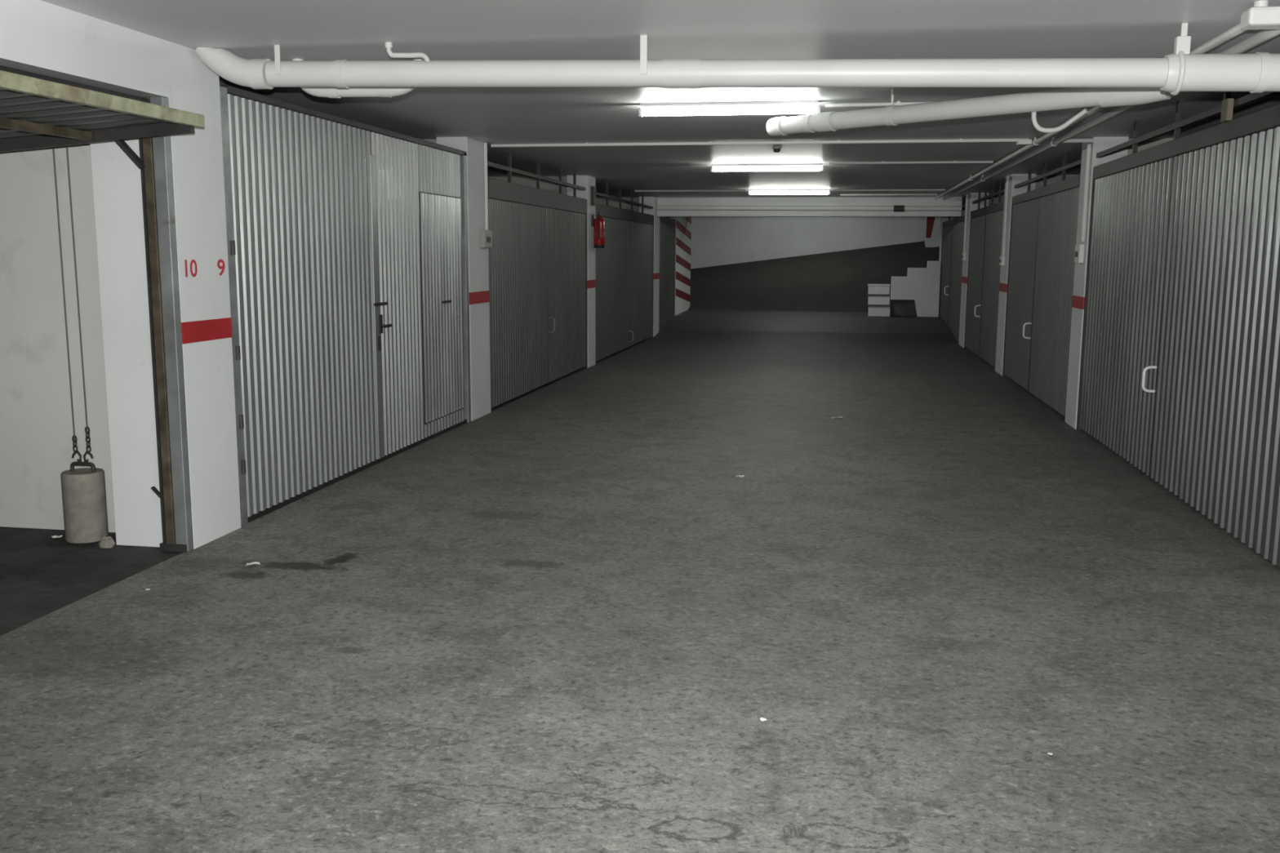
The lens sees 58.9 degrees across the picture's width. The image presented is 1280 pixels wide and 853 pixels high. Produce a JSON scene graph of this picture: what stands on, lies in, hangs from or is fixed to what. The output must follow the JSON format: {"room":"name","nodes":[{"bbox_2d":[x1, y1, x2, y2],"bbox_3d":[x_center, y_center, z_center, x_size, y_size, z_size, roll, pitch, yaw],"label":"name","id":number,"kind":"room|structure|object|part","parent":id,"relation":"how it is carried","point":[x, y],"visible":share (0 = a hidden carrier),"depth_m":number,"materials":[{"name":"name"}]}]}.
{"room":"parking garage","nodes":[
{"label":"parking garage","id":0,"kind":"room"},
{"bbox_2d":[0,143,115,532],"bbox_3d":[-5.447,-0.791,6.780,5.370,2.655,0.140,2,9,10],"label":"wall","id":1,"kind":"structure","parent":0,"point":[37,431],"depth_m":6.38,"materials":[{"name":"white paint"}]},
{"bbox_2d":[0,0,169,97],"bbox_3d":[-3.325,-1.122,1.167,0.250,0.281,9.490,2,9,10],"label":"wall","id":2,"kind":"structure","parent":0,"point":[39,37],"depth_m":5.11,"materials":[{"name":"white paint"}]},
{"bbox_2d":[0,65,193,552],"bbox_3d":[-2.923,-0.187,3.855,0.286,2.372,4.388,2,9,10],"label":"door frame","id":3,"kind":"structure","parent":2,"relation":"attached to","point":[154,162],"depth_m":5.92,"materials":[{"name":"wood"}]},
{"bbox_3d":[-2.889,-1.306,3.645,0.080,0.070,4.320,2,9,10],"label":"head rail","id":4,"kind":"part","parent":3,"relation":"part of","materials":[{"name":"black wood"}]},
{"bbox_3d":[-2.517,-0.504,5.949,0.050,2.372,0.049,2,9,10],"label":"post","id":5,"kind":"part","parent":3,"relation":"part of","materials":[{"name":"brown wood"}]},
{"bbox_3d":[-2.506,0.648,6.125,0.155,0.040,0.066,2,9,10],"label":"foot plate","id":6,"kind":"part","parent":3,"relation":"part of","materials":[{"name":"metal"}]},
{"bbox_2d":[0,70,204,152],"bbox_3d":[-3.731,-1.167,3.901,2.387,0.271,4.195,2,9,10],"label":"door","id":7,"kind":"structure","parent":2,"relation":"in","point":[35,113],"depth_m":5.32,"materials":[{"name":"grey metal"}]},
{"bbox_3d":[-3.134,-1.172,3.777,0.045,0.040,4.075,2,9,10],"label":"cross rail","id":8,"kind":"part","parent":7,"relation":"part of","materials":[{"name":"brown wood"}]},
{"bbox_3d":[-3.751,-1.181,3.882,2.350,0.198,4.155,2,9,10],"label":"panel","id":9,"kind":"part","parent":7,"relation":"part of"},
{"bbox_3d":[-3.405,-1.447,5.893,2.354,0.226,0.040,2,9,10],"label":"rail","id":10,"kind":"part","parent":7,"relation":"part of","materials":[{"name":"grey metal"}]},
{"bbox_2d":[0,340,646,635],"bbox_3d":[-4.513,-0.374,13.547,6.600,0.197,23.800,2,9,10],"label":"floor","id":11,"kind":"structure","parent":0,"point":[41,574],"depth_m":5.80,"materials":[{"name":"concrete"}]},
{"bbox_2d":[51,535,62,537],"bbox_3d":[-3.281,0.619,6.375,0.054,0.012,0.035,2,9,10],"label":"paper scrap","id":12,"kind":"object","parent":11,"relation":"on","point":[54,536],"visible":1,"depth_m":6.37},
{"bbox_2d":[60,461,108,543],"bbox_3d":[-3.101,0.413,6.328,0.220,0.438,0.220,2,9,10],"label":"counterweight","id":13,"kind":"object","parent":11,"relation":"on","point":[83,489],"visible":0.99,"depth_m":6.25,"materials":[{"name":"concrete"}]},
{"bbox_2d":[98,536,115,548],"bbox_3d":[-2.907,0.628,6.178,0.090,0.060,0.058,-1,9,-10],"label":"lump","id":14,"kind":"object","parent":11,"relation":"on","point":[108,542],"visible":1,"depth_m":6.16,"materials":[{"name":"beige stone"}]},
{"bbox_2d":[89,40,240,549],"bbox_3d":[-2.597,-0.691,6.230,0.468,2.655,0.497,2,9,10],"label":"pillar","id":15,"kind":"structure","parent":11,"relation":"on","point":[197,165],"depth_m":6.10,"materials":[{"name":"white paint"}]},
{"bbox_2d":[435,136,490,421],"bbox_3d":[-1.695,-1.411,10.975,0.303,2.655,0.622,2,9,10],"label":"pillar","id":16,"kind":"structure","parent":11,"relation":"on","point":[478,257],"depth_m":10.88,"materials":[{"name":"white paint"}]},
{"bbox_2d":[483,142,488,230],"bbox_3d":[-1.493,-2.324,10.986,0.032,0.830,0.034,2,9,10],"label":"conduit","id":17,"kind":"object","parent":16,"relation":"attached to","point":[485,144],"visible":0.96,"depth_m":10.97,"materials":[{"name":"white plastic"}]},
{"bbox_2d":[480,230,492,248],"bbox_3d":[-1.493,-1.827,11.041,0.053,0.170,0.240,2,9,10],"label":"switch box","id":18,"kind":"object","parent":16,"relation":"attached to","point":[486,235],"visible":1,"depth_m":10.98,"materials":[{"name":"grey plastic"}]},
{"bbox_2d":[566,175,595,368],"bbox_3d":[-0.825,-2.177,16.023,0.303,2.655,0.502,2,9,10],"label":"pillar","id":19,"kind":"structure","parent":11,"relation":"on","point":[587,181],"depth_m":15.89,"materials":[{"name":"white paint"}]},
{"bbox_2d":[591,186,595,205],"bbox_3d":[-0.650,-3.222,15.835,0.044,0.260,0.160,2,9,10],"label":"switch box","id":20,"kind":"object","parent":19,"relation":"attached to","point":[593,188],"visible":1,"depth_m":15.77,"materials":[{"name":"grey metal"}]},
{"bbox_2d":[591,211,604,248],"bbox_3d":[-0.577,-2.761,15.896,0.183,0.510,0.181,8,12,41],"label":"fire extinguisher","id":21,"kind":"object","parent":19,"relation":"attached to","point":[598,224],"visible":1,"depth_m":15.83,"materials":[{"name":"red metal"}]},
{"bbox_2d":[424,138,436,142],"bbox_3d":[-4.567,-1.501,11.461,5.514,2.655,0.250,2,9,10],"label":"wall","id":22,"kind":"structure","parent":0,"point":[433,140],"depth_m":10.70,"materials":[{"name":"white paint"}]},
{"bbox_2d":[488,176,566,195],"bbox_3d":[-3.696,-2.268,16.515,5.514,2.655,0.180,2,9,10],"label":"wall","id":23,"kind":"structure","parent":0,"point":[523,180],"depth_m":15.86,"materials":[{"name":"white paint"}]},
{"bbox_2d":[595,197,639,212],"bbox_3d":[-2.689,-3.154,22.353,5.514,2.655,0.200,2,9,10],"label":"wall","id":24,"kind":"structure","parent":0,"point":[612,202],"depth_m":21.68,"materials":[{"name":"white paint"}]},
{"bbox_2d":[0,309,1279,852],"bbox_3d":[1.432,-0.151,11.325,7.830,0.494,30.600,2,9,10],"label":"floor","id":25,"kind":"structure","parent":0,"point":[562,618],"depth_m":4.63,"materials":[{"name":"concrete"}]},
{"bbox_2d":[245,562,260,565],"bbox_3d":[-1.994,0.708,5.841,0.077,0.011,0.033,-3,9,-20],"label":"paper scrap","id":26,"kind":"object","parent":25,"relation":"on","point":[251,563],"visible":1,"depth_m":5.84,"materials":[{"name":"white paper"}]},
{"bbox_2d":[219,84,471,527],"bbox_3d":[-1.975,-0.974,8.552,0.119,2.520,4.313,2,9,10],"label":"garage door","id":27,"kind":"structure","parent":25,"relation":"on","point":[348,242],"depth_m":7.83,"materials":[{"name":"metal"}]},
{"bbox_3d":[-1.935,-0.783,8.628,0.054,0.140,0.120,2,9,10],"label":"lock handle","id":28,"kind":"part","parent":27,"relation":"part of","materials":[{"name":"black metal"}]},
{"bbox_3d":[-1.740,-2.206,9.836,0.034,0.378,1.063,2,9,10],"label":"panel","id":29,"kind":"part","parent":27,"relation":"part of","materials":[{"name":"grey metal"}]},
{"bbox_3d":[-1.741,-1.056,10.010,0.034,1.925,1.040,2,9,10],"label":"wicket door","id":30,"kind":"part","parent":27,"relation":"part of","materials":[{"name":"grey metal"}]},
{"bbox_3d":[-1.752,-0.037,10.168,0.034,0.113,1.063,2,9,10],"label":"kick panel","id":31,"kind":"part","parent":27,"relation":"part of","materials":[{"name":"grey metal"}]},
{"bbox_2d":[487,151,587,412],"bbox_3d":[-1.113,-1.793,13.505,0.172,2.653,4.596,2,9,10],"label":"garage door","id":32,"kind":"structure","parent":25,"relation":"on","point":[538,253],"depth_m":13.03,"materials":[{"name":"grey metal"}]},
{"bbox_3d":[-1.151,-2.925,13.339,0.040,0.040,4.596,2,9,10],"label":"rail","id":33,"kind":"part","parent":32,"relation":"part of","materials":[{"name":"grey metal"}]},
{"bbox_3d":[-1.064,-1.222,13.655,0.090,0.191,0.022,2,9,10],"label":"handle","id":34,"kind":"part","parent":32,"relation":"part of","materials":[{"name":"grey metal"}]},
{"bbox_2d":[595,182,653,360],"bbox_3d":[-0.187,-2.608,18.875,0.172,2.653,5.376,2,9,10],"label":"garage door","id":35,"kind":"structure","parent":25,"relation":"on","point":[624,267],"depth_m":18.52,"materials":[{"name":"grey metal"}]},
{"bbox_3d":[-0.226,-3.720,18.713,0.040,0.040,5.376,2,9,10],"label":"rail","id":36,"kind":"part","parent":35,"relation":"part of","materials":[{"name":"grey metal"}]},
{"bbox_3d":[-0.151,-1.514,19.045,0.090,0.191,0.022,2,9,10],"label":"handle","id":37,"kind":"part","parent":35,"relation":"part of","materials":[{"name":"grey metal"}]},
{"bbox_2d":[639,196,659,337],"bbox_3d":[0.179,-3.061,21.847,0.303,2.655,0.652,2,9,10],"label":"pillar","id":38,"kind":"structure","parent":25,"relation":"on","point":[650,201],"depth_m":21.67,"materials":[{"name":"white paint"}]},
{"bbox_2d":[658,217,675,330],"bbox_3d":[0.528,-3.276,23.277,0.085,2.653,2.296,2,9,10],"label":"garage door","id":39,"kind":"structure","parent":25,"relation":"on","point":[667,225],"depth_m":23.27,"materials":[{"name":"grey metal"}]},
{"bbox_2d":[666,217,691,315],"bbox_3d":[0.841,-3.691,25.672,0.304,2.552,2.575,2,9,10],"label":"pillar","id":40,"kind":"structure","parent":25,"relation":"on","point":[683,224],"depth_m":25.50,"materials":[{"name":"white paint"}]},
{"bbox_2d":[866,261,941,316],"bbox_3d":[5.773,-3.018,24.883,1.500,1.235,0.865,2,9,10],"label":"staircase","id":41,"kind":"structure","parent":25,"relation":"on","point":[917,293],"depth_m":24.52,"materials":[{"name":"white paint"}]},
{"bbox_2d":[938,217,956,261],"bbox_3d":[6.697,-3.472,24.775,0.300,2.655,0.330,2,9,10],"label":"pillar","id":42,"kind":"structure","parent":25,"relation":"on","point":[943,219],"depth_m":24.59,"materials":[{"name":"white paint"}]},
{"bbox_2d":[938,202,964,341],"bbox_3d":[6.154,-3.124,22.484,0.172,2.653,4.396,2,9,10],"label":"garage door","id":43,"kind":"structure","parent":25,"relation":"on","point":[953,230],"depth_m":22.23,"materials":[{"name":"grey metal"}]},
{"bbox_2d":[958,192,989,347],"bbox_3d":[5.860,-2.736,19.926,0.303,2.655,0.782,2,9,10],"label":"pillar","id":44,"kind":"structure","parent":25,"relation":"on","point":[972,197],"depth_m":19.73,"materials":[{"name":"white paint"}]},
{"bbox_2d":[961,252,965,260],"bbox_3d":[5.686,-2.989,19.908,0.053,0.140,0.200,2,9,10],"label":"switch box","id":45,"kind":"object","parent":44,"relation":"attached to","point":[963,256],"visible":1,"depth_m":19.82,"materials":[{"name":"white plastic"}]},
{"bbox_2d":[963,194,968,251],"bbox_3d":[5.696,-3.555,19.820,0.032,0.985,0.034,2,9,10],"label":"conduit","id":46,"kind":"object","parent":44,"relation":"attached to","point":[966,195],"visible":1,"depth_m":19.80,"materials":[{"name":"white plastic"}]},
{"bbox_2d":[964,181,1004,367],"bbox_3d":[5.314,-2.384,17.611,0.172,2.653,3.996,2,9,10],"label":"garage door","id":47,"kind":"structure","parent":25,"relation":"on","point":[985,237],"depth_m":17.41,"materials":[{"name":"grey metal"}]},
{"bbox_3d":[5.271,-1.806,17.707,0.090,0.191,0.022,2,9,10],"label":"handle","id":48,"kind":"part","parent":47,"relation":"part of","materials":[{"name":"metal"}]},
{"bbox_3d":[5.366,-3.533,17.428,0.040,0.040,3.996,2,9,10],"label":"rail","id":49,"kind":"part","parent":47,"relation":"part of","materials":[{"name":"grey metal"}]},
{"bbox_2d":[995,173,1035,375],"bbox_3d":[5.065,-2.036,15.316,0.303,2.655,0.642,2,9,10],"label":"pillar","id":50,"kind":"structure","parent":25,"relation":"on","point":[1014,179],"depth_m":15.18,"materials":[{"name":"white paint"}]},
{"bbox_2d":[999,255,1004,265],"bbox_3d":[4.896,-2.244,15.335,0.053,0.130,0.200,2,9,10],"label":"switch box","id":51,"kind":"object","parent":50,"relation":"attached to","point":[1002,261],"visible":1,"depth_m":15.24,"materials":[{"name":"white plastic"}]},
{"bbox_2d":[1002,175,1008,255],"bbox_3d":[4.889,-2.815,15.146,0.032,1.045,0.034,2,9,10],"label":"conduit","id":52,"kind":"object","parent":50,"relation":"attached to","point":[1007,176],"visible":1,"depth_m":15.13,"materials":[{"name":"white plastic"}]},
{"bbox_2d":[1002,151,1081,421],"bbox_3d":[4.507,-1.673,12.928,0.172,2.653,4.286,2,9,10],"label":"garage door","id":53,"kind":"structure","parent":25,"relation":"on","point":[1044,220],"depth_m":12.53,"materials":[{"name":"grey metal"}]},
{"bbox_3d":[4.481,-1.110,13.126,0.090,0.191,0.022,2,9,10],"label":"handle","id":54,"kind":"part","parent":53,"relation":"part of","materials":[{"name":"metal"}]},
{"bbox_3d":[4.558,-2.822,12.745,0.040,0.040,4.286,2,9,10],"label":"rail","id":55,"kind":"part","parent":53,"relation":"part of","materials":[{"name":"grey metal"}]},
{"bbox_2d":[1065,136,1128,429],"bbox_3d":[4.247,-1.315,10.570,0.303,2.655,0.482,2,9,10],"label":"pillar","id":56,"kind":"structure","parent":25,"relation":"on","point":[1100,144],"depth_m":10.54,"materials":[{"name":"white paint"}]},
{"bbox_2d":[1074,244,1084,262],"bbox_3d":[4.065,-1.601,10.497,0.053,0.170,0.200,2,9,10],"label":"switch box","id":57,"kind":"object","parent":56,"relation":"attached to","point":[1079,248],"visible":1,"depth_m":10.41,"materials":[{"name":"white plastic"}]},
{"bbox_2d":[1080,144,1091,241],"bbox_3d":[4.050,-2.118,10.287,0.036,0.865,0.038,2,9,10],"label":"conduit","id":58,"kind":"object","parent":56,"relation":"attached to","point":[1089,146],"visible":1,"depth_m":10.27,"materials":[{"name":"white plastic"}]},
{"bbox_2d":[1076,91,1279,567],"bbox_3d":[3.638,-0.908,7.889,0.172,2.653,5.046,2,9,10],"label":"garage door","id":59,"kind":"structure","parent":25,"relation":"on","point":[1180,368],"depth_m":7.21,"materials":[{"name":"grey metal"}]},
{"bbox_3d":[3.601,-0.335,8.019,0.090,0.191,0.022,2,9,10],"label":"handle","id":60,"kind":"part","parent":59,"relation":"part of","materials":[{"name":"metal"}]},
{"bbox_3d":[3.690,-2.057,7.706,0.040,0.040,5.046,2,9,10],"label":"rail","id":61,"kind":"part","parent":59,"relation":"part of","materials":[{"name":"grey metal"}]},
{"bbox_2d":[41,0,1279,205],"bbox_3d":[1.035,-2.881,11.081,18.600,0.250,31.200,2,9,10],"label":"ceiling","id":62,"kind":"structure","parent":0,"point":[304,29],"depth_m":6.04,"materials":[{"name":"paint"}]},
{"bbox_2d":[52,146,81,462],"bbox_3d":[-3.123,-0.883,6.135,0.061,2.182,0.031,2,9,10],"label":"cable","id":63,"kind":"object","parent":62,"relation":"hanging from","point":[74,438],"visible":0.96,"depth_m":6.18,"materials":[{"name":"metal"}]},
{"bbox_3d":[-3.134,0.095,6.285,0.024,0.093,0.024,-6,11,-35],"label":"chain","id":64,"kind":"part","parent":63,"relation":"part of","materials":[{"name":"metal"}]},
{"bbox_2d":[66,146,93,462],"bbox_3d":[-3.052,-0.881,6.123,0.061,2.182,0.031,2,9,10],"label":"cable","id":65,"kind":"object","parent":62,"relation":"hanging from","point":[86,428],"visible":0.95,"depth_m":6.17,"materials":[{"name":"metal"}]},
{"bbox_3d":[-3.053,0.071,6.268,0.024,0.145,0.024,-6,11,-35],"label":"chain","id":66,"kind":"part","parent":65,"relation":"part of","materials":[{"name":"metal"}]},
{"bbox_2d":[291,57,424,97],"bbox_3d":[-1.554,-1.925,6.255,0.776,0.216,0.076,2,9,10],"label":"pipe","id":67,"kind":"object","parent":62,"relation":"attached to","point":[330,92],"visible":0.45,"depth_m":6.24,"materials":[{"name":"white paint"}]},
{"bbox_2d":[384,41,430,62],"bbox_3d":[-1.181,-1.897,5.750,0.250,0.110,0.038,3,9,17],"label":"vent pipe","id":68,"kind":"object","parent":62,"relation":"attached to","point":[388,45],"visible":1,"depth_m":5.75,"materials":[{"name":"white paint"}]},
{"bbox_2d":[634,189,745,191],"bbox_3d":[0.828,-3.935,18.909,1.860,0.030,0.038,2,9,10],"label":"cable conduit","id":69,"kind":"object","parent":62,"relation":"attached to","point":[691,190],"visible":1,"depth_m":18.89,"materials":[{"name":"white plastic"}]},
{"bbox_2d":[638,100,820,117],"bbox_3d":[0.625,-2.239,7.997,1.284,0.090,0.090,2,9,10],"label":"lamp","id":70,"kind":"object","parent":62,"relation":"attached to","point":[807,106],"visible":0.89,"depth_m":7.97,"materials":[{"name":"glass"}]},
{"bbox_2d":[195,22,1279,95],"bbox_3d":[0.439,-1.752,5.558,5.644,0.319,0.205,2,9,10],"label":"drain pipe","id":71,"kind":"object","parent":62,"relation":"attached to","point":[1180,70],"visible":1,"depth_m":5.47,"materials":[{"name":"white paint"}]},
{"bbox_2d":[490,137,1031,146],"bbox_3d":[1.046,-2.666,10.702,5.080,0.059,0.100,2,9,10],"label":"cable conduit","id":72,"kind":"object","parent":62,"relation":"attached to","point":[1020,141],"visible":1,"depth_m":10.65,"materials":[{"name":"white plastic"}]},
{"bbox_2d":[711,163,823,172],"bbox_3d":[1.503,-3.062,13.415,1.334,0.090,0.090,2,9,10],"label":"lamp","id":73,"kind":"object","parent":62,"relation":"attached to","point":[763,166],"visible":1,"depth_m":13.39,"materials":[{"name":"plastic"}]},
{"bbox_2d":[772,146,781,152],"bbox_3d":[1.358,-2.750,11.251,0.090,0.054,0.090,2,9,10],"label":"ceiling sensor","id":74,"kind":"object","parent":62,"relation":"attached to","point":[775,148],"visible":1,"depth_m":11.22,"materials":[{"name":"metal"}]},
{"bbox_2d":[747,188,830,195],"bbox_3d":[2.449,-3.851,18.611,1.342,0.090,0.090,2,9,10],"label":"lamp","id":75,"kind":"object","parent":62,"relation":"attached to","point":[752,191],"visible":1,"depth_m":18.59,"materials":[{"name":"plastic"}]},
{"bbox_2d":[657,196,962,217],"bbox_3d":[3.128,-4.125,21.305,5.630,0.355,0.300,2,9,10],"label":"ceiling beam","id":76,"kind":"structure","parent":62,"relation":"attached to","point":[794,201],"depth_m":21.15,"materials":[{"name":"white paint"}]},
{"bbox_2d":[657,205,961,211],"bbox_3d":[3.093,-4.061,21.105,5.610,0.118,0.116,2,9,10],"label":"pipe","id":77,"kind":"object","parent":76,"relation":"attached to","point":[895,208],"visible":1,"depth_m":21.05,"materials":[{"name":"white plastic"}]},
{"bbox_2d":[825,101,935,106],"bbox_3d":[2.197,-2.233,7.819,1.810,0.030,0.038,2,9,10],"label":"cable conduit","id":78,"kind":"object","parent":62,"relation":"attached to","point":[897,103],"visible":0.44,"depth_m":7.91,"materials":[{"name":"white plastic"}]},
{"bbox_2d":[840,193,937,195],"bbox_3d":[4.335,-4.048,19.775,1.660,0.030,0.038,2,9,10],"label":"cable conduit","id":79,"kind":"object","parent":62,"relation":"attached to","point":[883,193],"visible":1,"depth_m":19.75,"materials":[{"name":"white plastic"}]},
{"bbox_2d":[834,188,945,191],"bbox_3d":[4.042,-3.835,18.370,1.760,0.030,0.038,2,9,10],"label":"cable conduit","id":80,"kind":"object","parent":62,"relation":"attached to","point":[886,189],"visible":1,"depth_m":18.36,"materials":[{"name":"white plastic"}]},
{"bbox_2d":[829,160,992,164],"bbox_3d":[3.068,-2.999,12.867,1.810,0.030,0.038,2,9,10],"label":"cable conduit","id":81,"kind":"object","parent":62,"relation":"attached to","point":[882,162],"visible":1,"depth_m":12.86,"materials":[{"name":"white plastic"}]},
{"bbox_2d":[765,87,1172,136],"bbox_3d":[1.907,-1.961,7.063,0.235,0.343,2.764,-8,12,-43],"label":"pipe","id":82,"kind":"object","parent":62,"relation":"hanging from","point":[1033,102],"visible":0.94,"depth_m":6.80,"materials":[{"name":"white paint"}]},
{"bbox_2d":[1062,138,1093,142],"bbox_3d":[3.922,-2.561,10.150,0.260,0.034,0.036,2,9,10],"label":"cable conduit","id":83,"kind":"object","parent":62,"relation":"attached to","point":[1068,140],"visible":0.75,"depth_m":10.14,"materials":[{"name":"white plastic"}]},
{"bbox_2d":[934,22,1247,199],"bbox_3d":[3.971,-2.928,12.581,0.054,0.075,15.975,2,9,10],"label":"ceiling pipe","id":84,"kind":"object","parent":62,"relation":"attached to","point":[1236,30],"visible":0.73,"depth_m":8.11,"materials":[{"name":"white plastic"}]},
{"bbox_2d":[942,28,1279,199],"bbox_3d":[4.124,-2.918,12.556,0.064,0.085,15.975,2,9,10],"label":"ceiling pipe","id":85,"kind":"object","parent":62,"relation":"attached to","point":[1264,35],"visible":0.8,"depth_m":8.47,"materials":[{"name":"white plastic"}]},
{"bbox_2d":[1240,0,1279,29],"bbox_3d":[2.692,-1.720,4.723,0.320,0.104,0.120,2,9,10],"label":"pipe manifold","id":86,"kind":"object","parent":85,"relation":"attached to","point":[1260,15],"visible":1,"depth_m":4.69,"materials":[{"name":"white paint"}]},
{"bbox_2d":[690,217,925,268],"bbox_3d":[5.201,-5.398,31.220,9.600,4.100,0.200,2,9,10],"label":"wall","id":87,"kind":"structure","parent":0,"point":[715,241],"depth_m":31.34,"materials":[{"name":"white paint"}]},
{"bbox_2d":[688,240,939,312],"bbox_3d":[4.643,-4.017,28.756,8.600,1.920,5.600,2,9,10],"label":"wall","id":88,"kind":"structure","parent":0,"point":[835,281],"depth_m":28.86,"materials":[{"name":"paint"}]},
{"bbox_2d":[924,217,941,247],"bbox_3d":[7.891,-5.963,30.052,0.545,2.400,0.406,2,9,10],"label":"pillar","id":89,"kind":"structure","parent":88,"relation":"on","point":[932,234],"depth_m":30.00,"materials":[{"name":"white paint"}]},
{"bbox_2d":[988,193,1004,205],"bbox_3d":[8.703,-2.652,19.480,5.444,2.655,0.180,2,9,10],"label":"wall","id":90,"kind":"structure","parent":0,"point":[996,197],"depth_m":19.63,"materials":[{"name":"white paint"}]},
{"bbox_2d":[1035,174,1078,189],"bbox_3d":[7.905,-1.949,14.850,5.444,2.655,0.180,2,9,10],"label":"wall","id":91,"kind":"structure","parent":0,"point":[1053,179],"depth_m":14.98,"materials":[{"name":"white paint"}]},
{"bbox_2d":[1127,137,1173,155],"bbox_3d":[7.090,-1.231,10.123,5.444,2.655,0.160,2,9,10],"label":"wall","id":92,"kind":"structure","parent":0,"point":[1156,141],"depth_m":10.27,"materials":[{"name":"white paint"}]}
]}

